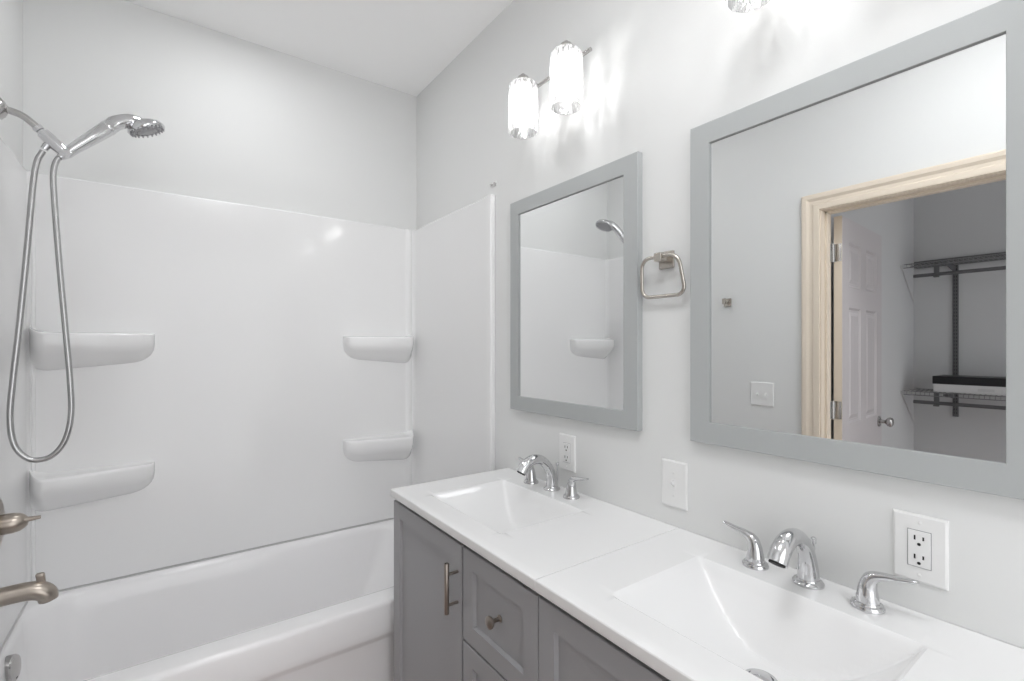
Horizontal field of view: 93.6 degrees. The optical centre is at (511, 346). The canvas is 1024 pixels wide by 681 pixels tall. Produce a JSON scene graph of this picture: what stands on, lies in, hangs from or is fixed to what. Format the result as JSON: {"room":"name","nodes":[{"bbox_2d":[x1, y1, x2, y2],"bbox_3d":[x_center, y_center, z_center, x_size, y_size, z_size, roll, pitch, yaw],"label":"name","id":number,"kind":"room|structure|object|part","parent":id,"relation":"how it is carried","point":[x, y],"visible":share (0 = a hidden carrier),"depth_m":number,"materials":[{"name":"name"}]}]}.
{"room":"bathroom","nodes":[
{"label":"bathroom","id":0,"kind":"room"},
{"bbox_2d":[0,0,22,165],"bbox_3d":[-0.828,-0.007,0.323,0.115,2.785,3.493,0,0,-36],"label":"wall","id":1,"kind":"structure","parent":0,"point":[11,11],"depth_m":1.65,"materials":[{"name":"white paint"}]},
{"bbox_2d":[0,98,164,462],"bbox_3d":[-1.431,-0.229,1.616,0.435,1.185,0.126,0,0,-43],"label":"shower","id":2,"kind":"object","parent":1,"relation":"attached to","point":[135,125],"visible":1,"depth_m":1.53,"materials":[{"name":"silver metal"}]},
{"bbox_3d":[-1.526,-0.706,1.489,0.113,0.064,0.021,0,0,-36],"label":"shower arm","id":3,"kind":"part","parent":2,"relation":"part of","materials":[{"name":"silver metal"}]},
{"bbox_2d":[40,142,49,150],"bbox_3d":[-1.474,-0.639,1.526,0.032,0.036,0.022,0,0,-36],"label":"outlet","id":4,"kind":"object","parent":2,"relation":"attached to","point":[45,146],"depth_m":1.52,"materials":[{"name":"silver metal"}]},
{"bbox_2d":[23,0,416,589],"bbox_3d":[-1.249,-0.007,2.244,1.680,2.785,0.115,0,0,-36],"label":"wall","id":5,"kind":"structure","parent":0,"point":[245,122],"depth_m":2.12,"materials":[{"name":"white paint"}]},
{"bbox_2d":[124,0,512,96],"bbox_3d":[-0.952,-1.450,0.234,3.780,0.100,3.723,0,0,-36],"label":"ceiling","id":6,"kind":"structure","parent":0,"point":[400,45],"depth_m":2.11,"materials":[{"name":"white paint"}]},
{"bbox_2d":[417,0,1023,648],"bbox_3d":[0.535,-0.007,1.306,0.115,2.785,3.723,0,0,-36],"label":"wall","id":7,"kind":"structure","parent":0,"point":[655,72],"depth_m":1.32,"materials":[{"name":"white paint"}]},
{"bbox_2d":[509,40,591,138],"bbox_3d":[0.132,-0.871,1.621,0.168,0.238,0.326,0,0,-36],"label":"vanity light","id":8,"kind":"object","parent":7,"relation":"attached to","point":[566,79],"visible":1,"depth_m":1.56,"materials":[{"name":"white glass"}]},
{"bbox_3d":[0.039,-0.841,1.693,0.102,0.177,0.102,0,0,-36],"label":"lamp shade","id":9,"kind":"part","parent":8,"relation":"part of","materials":[{"name":"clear glass"}]},
{"bbox_2d":[516,73,536,103],"bbox_3d":[0.056,-0.908,1.705,0.094,0.106,0.052,0,0,-36],"label":"socket","id":10,"kind":"object","parent":8,"relation":"attached to","point":[521,78],"depth_m":1.67,"materials":[{"name":"white glass"}]},
{"bbox_3d":[0.170,-0.841,1.511,0.102,0.177,0.102,0,0,-36],"label":"lamp shade","id":11,"kind":"part","parent":8,"relation":"part of","materials":[{"name":"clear glass"}]},
{"bbox_2d":[558,40,580,71],"bbox_3d":[0.187,-0.908,1.523,0.094,0.106,0.052,0,0,-36],"label":"socket","id":12,"kind":"object","parent":8,"relation":"attached to","point":[565,45],"depth_m":1.46,"materials":[{"name":"white glass"}]},
{"bbox_2d":[560,433,575,472],"bbox_3d":[0.192,0.368,1.676,0.009,0.125,0.081,0,0,-36],"label":"power outlet","id":13,"kind":"object","parent":7,"relation":"attached to","point":[567,442],"visible":1,"depth_m":1.67,"materials":[{"name":"white plastic"}]},
{"bbox_2d":[563,442,569,462],"bbox_3d":[0.190,0.368,1.674,0.004,0.066,0.033,0,0,-36],"label":"receptacle","id":14,"kind":"object","parent":13,"relation":"attached to","point":[566,445],"depth_m":1.67,"materials":[{"name":"white plastic"}]},
{"bbox_2d":[510,151,641,430],"bbox_3d":[0.188,-0.163,1.669,0.022,0.818,0.639,0,0,-36],"label":"framed mirror","id":15,"kind":"object","parent":7,"relation":"attached to","point":[576,242],"visible":1,"depth_m":1.61,"materials":[{"name":"grey mirror"}]},
{"bbox_2d":[519,176,622,409],"bbox_3d":[0.185,-0.163,1.667,0.003,0.714,0.535,0,0,-36],"label":"mirror glass","id":16,"kind":"object","parent":15,"relation":"attached to","point":[571,241],"depth_m":1.63,"materials":[{"name":"white"}]},
{"bbox_2d":[640,250,685,298],"bbox_3d":[0.416,-0.201,1.332,0.046,0.131,0.148,0,0,-36],"label":"towel ring","id":17,"kind":"object","parent":7,"relation":"attached to","point":[666,260],"visible":1,"depth_m":1.33,"materials":[{"name":"silver metal"}]},
{"bbox_3d":[0.414,-0.247,1.331,0.040,0.024,0.024,0,0,-36],"label":"post","id":18,"kind":"part","parent":17,"relation":"part of","materials":[{"name":"silver metal"}]},
{"bbox_3d":[0.432,-0.243,1.344,0.007,0.048,0.048,0,0,-36],"label":"wall plate","id":19,"kind":"part","parent":17,"relation":"part of","materials":[{"name":"silver metal"}]},
{"bbox_2d":[662,458,687,510],"bbox_3d":[0.441,0.377,1.321,0.019,0.127,0.081,0,0,-36],"label":"light switch","id":20,"kind":"object","parent":7,"relation":"attached to","point":[674,473],"visible":1,"depth_m":1.32,"materials":[{"name":"white plastic"}]},
{"bbox_2d":[725,0,769,12],"bbox_3d":[0.607,-0.871,0.963,0.168,0.238,0.326,0,0,-36],"label":"vanity light","id":21,"kind":"object","parent":7,"relation":"attached to","point":[744,5],"visible":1,"depth_m":1.08,"materials":[{"name":"glass"}]},
{"bbox_2d":[690,0,1023,499],"bbox_3d":[0.663,-0.163,1.010,0.022,0.818,0.639,0,0,-36],"label":"framed mirror","id":22,"kind":"object","parent":7,"relation":"attached to","point":[857,227],"visible":1,"depth_m":0.94,"materials":[{"name":"grey mirror"}]},
{"bbox_2d":[893,509,948,590],"bbox_3d":[0.756,0.374,0.893,0.009,0.125,0.081,0,0,-36],"label":"power outlet","id":23,"kind":"object","parent":7,"relation":"attached to","point":[920,542],"visible":1,"depth_m":0.89,"materials":[{"name":"white plastic"}]},
{"bbox_2d":[908,529,930,569],"bbox_3d":[0.755,0.374,0.891,0.003,0.066,0.033,0,0,-36],"label":"receptacle","id":24,"kind":"object","parent":23,"relation":"attached to","point":[919,540],"depth_m":0.89,"materials":[{"name":"white plastic"}]},
{"bbox_3d":[-0.952,1.435,0.234,3.780,0.100,3.723,0,0,-36],"label":"floor","id":25,"kind":"structure","parent":0,"visible":0},
{"bbox_2d":[0,518,393,680],"bbox_3d":[-0.933,1.153,1.904,1.563,0.463,0.804,0,0,-36],"label":"bathtub","id":26,"kind":"object","parent":25,"relation":"on","point":[320,607],"visible":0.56,"depth_m":1.86,"materials":[{"name":"white plastic"}]},
{"bbox_3d":[-1.528,0.983,1.469,0.027,0.084,0.066,0,0,-23],"label":"overflow plate","id":27,"kind":"part","parent":26,"relation":"part of","materials":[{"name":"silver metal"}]},
{"bbox_2d":[0,138,494,647],"bbox_3d":[-0.936,0.138,1.909,1.564,1.570,0.792,0,0,-36],"label":"tub surround","id":28,"kind":"object","parent":26,"relation":"on","point":[245,377],"visible":0.95,"depth_m":2.10,"materials":[{"name":"white plastic"}]},
{"bbox_3d":[-1.555,0.138,1.452,0.026,1.570,0.775,0,0,-36],"label":"panel","id":29,"kind":"part","parent":28,"relation":"part of","materials":[{"name":"white plastic"}]},
{"bbox_2d":[0,499,40,545],"bbox_3d":[-1.504,0.535,1.468,0.097,0.160,0.160,0,0,-36],"label":"shower valve","id":30,"kind":"object","parent":28,"relation":"attached to","point":[10,523],"visible":1,"depth_m":1.45,"materials":[{"name":"silver metal"}]},
{"bbox_3d":[-1.513,0.534,1.461,0.065,0.062,0.061,0,0,-36],"label":"handle","id":31,"kind":"part","parent":30,"relation":"part of","materials":[{"name":"silver metal"}]},
{"bbox_3d":[-1.485,0.530,1.476,0.057,0.021,0.027,0,0,-36],"label":"lever","id":32,"kind":"part","parent":30,"relation":"part of","materials":[{"name":"silver metal"}]},
{"bbox_2d":[0,572,58,606],"bbox_3d":[-1.488,0.750,1.479,0.138,0.093,0.055,0,0,-36],"label":"tub spout","id":33,"kind":"object","parent":28,"relation":"attached to","point":[41,591],"visible":1,"depth_m":1.47,"materials":[{"name":"silver metal"}]},
{"bbox_3d":[-1.464,0.723,1.496,0.026,0.040,0.016,0,0,-36],"label":"diverter knob","id":34,"kind":"part","parent":33,"relation":"part of","materials":[{"name":"silver metal"}]},
{"bbox_2d":[29,461,154,510],"bbox_3d":[-1.593,0.531,1.833,0.372,0.166,0.116,0,0,-36],"label":"shelf","id":35,"kind":"object","parent":28,"relation":"attached to","point":[56,485],"depth_m":1.83,"materials":[{"name":"white plastic"}]},
{"bbox_2d":[29,327,154,369],"bbox_3d":[-1.593,0.005,1.833,0.372,0.166,0.116,0,0,-36],"label":"shelf","id":36,"kind":"object","parent":28,"relation":"attached to","point":[92,348],"depth_m":1.84,"materials":[{"name":"white plastic"}]},
{"bbox_3d":[-1.163,0.138,2.224,1.563,1.570,0.018,0,0,-36],"label":"panel","id":37,"kind":"part","parent":28,"relation":"part of","materials":[{"name":"white plastic"}]},
{"bbox_2d":[343,429,413,461],"bbox_3d":[-0.671,0.531,2.498,0.372,0.166,0.116,0,0,-36],"label":"shelf","id":38,"kind":"object","parent":28,"relation":"attached to","point":[365,445],"depth_m":2.49,"materials":[{"name":"white plastic"}]},
{"bbox_2d":[343,334,413,362],"bbox_3d":[-0.671,0.005,2.498,0.372,0.166,0.116,0,0,-36],"label":"shelf","id":39,"kind":"object","parent":28,"relation":"attached to","point":[357,348],"depth_m":2.48,"materials":[{"name":"white plastic"}]},
{"bbox_3d":[-0.310,0.138,2.350,0.032,1.570,0.775,0,0,-36],"label":"panel","id":40,"kind":"part","parent":28,"relation":"part of","materials":[{"name":"white plastic"}]},
{"bbox_2d":[394,500,540,680],"bbox_3d":[0.002,0.953,1.490,0.529,0.864,0.806,0,0,-36],"label":"vanity cabinet","id":41,"kind":"object","parent":25,"relation":"on","point":[459,616],"visible":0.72,"depth_m":1.32,"materials":[{"name":"grey wood"}]},
{"bbox_3d":[-0.268,0.908,1.500,0.020,0.743,0.475,0,0,-36],"label":"door","id":42,"kind":"part","parent":41,"relation":"part of","materials":[{"name":"grey wood"}]},
{"bbox_3d":[-0.165,0.652,1.306,0.042,0.137,0.014,0,0,-36],"label":"bar pull","id":43,"kind":"part","parent":41,"relation":"part of","materials":[{"name":"silver metal"}]},
{"bbox_3d":[-0.031,0.908,1.170,0.020,0.238,0.319,0,0,-36],"label":"drawer","id":44,"kind":"part","parent":41,"relation":"part of","materials":[{"name":"grey wood"}]},
{"bbox_3d":[-0.045,0.660,1.158,0.038,0.031,0.031,0,0,-36],"label":"knob","id":45,"kind":"part","parent":41,"relation":"part of","materials":[{"name":"silver metal"}]},
{"bbox_3d":[-0.031,0.660,1.170,0.020,0.246,0.319,0,0,-36],"label":"drawer","id":46,"kind":"part","parent":41,"relation":"part of","materials":[{"name":"grey wood"}]},
{"bbox_2d":[391,468,677,590],"bbox_3d":[0.016,0.559,1.495,0.501,0.129,0.805,0,0,-36],"label":"countertop","id":47,"kind":"structure","parent":41,"relation":"on","point":[531,533],"depth_m":1.38,"materials":[{"name":"white stone"}]},
{"bbox_2d":[516,454,588,499],"bbox_3d":[0.090,0.429,1.638,0.180,0.130,0.368,0,0,-36],"label":"faucet","id":48,"kind":"object","parent":47,"relation":"on","point":[526,467],"visible":1,"depth_m":1.63,"materials":[{"name":"silver metal"}]},
{"bbox_3d":[0.053,0.451,1.778,0.041,0.074,0.098,0,0,-36],"label":"handle","id":49,"kind":"part","parent":48,"relation":"part of","materials":[{"name":"silver metal"}]},
{"bbox_3d":[0.087,0.427,1.635,0.171,0.127,0.043,0,0,-36],"label":"spout","id":50,"kind":"part","parent":48,"relation":"part of","materials":[{"name":"silver metal"}]},
{"bbox_3d":[0.211,0.451,1.558,0.041,0.074,0.098,0,0,-36],"label":"handle","id":51,"kind":"part","parent":48,"relation":"part of","materials":[{"name":"silver metal"}]},
{"bbox_2d":[539,596,669,680],"bbox_3d":[0.474,0.953,0.837,0.529,0.864,0.806,0,0,-36],"label":"vanity cabinet","id":52,"kind":"object","parent":25,"relation":"on","point":[569,649],"visible":0.24,"depth_m":0.94,"materials":[{"name":"grey wood"}]},
{"bbox_2d":[535,528,1023,680],"bbox_3d":[0.488,0.559,0.841,0.501,0.129,0.805,0,0,-36],"label":"countertop","id":53,"kind":"structure","parent":52,"relation":"on","point":[683,603],"depth_m":0.93,"materials":[{"name":"white stone"}]},
{"bbox_2d":[723,521,918,614],"bbox_3d":[0.571,0.429,0.971,0.180,0.130,0.368,0,0,-36],"label":"faucet","id":54,"kind":"object","parent":53,"relation":"on","point":[866,598],"visible":1,"depth_m":0.95,"materials":[{"name":"silver metal"}]},
{"bbox_3d":[0.534,0.451,1.111,0.041,0.074,0.098,0,0,-36],"label":"handle","id":55,"kind":"part","parent":54,"relation":"part of","materials":[{"name":"silver metal"}]},
{"bbox_3d":[0.568,0.427,0.969,0.171,0.127,0.043,0,0,-36],"label":"spout","id":56,"kind":"part","parent":54,"relation":"part of","materials":[{"name":"silver metal"}]},
{"bbox_3d":[0.640,0.448,1.021,0.010,0.089,0.010,0,0,-36],"label":"lift rod","id":57,"kind":"part","parent":54,"relation":"part of","materials":[{"name":"silver metal"}]},
{"bbox_3d":[0.692,0.451,0.891,0.041,0.074,0.098,0,0,-36],"label":"handle","id":58,"kind":"part","parent":54,"relation":"part of","materials":[{"name":"silver metal"}]}
]}

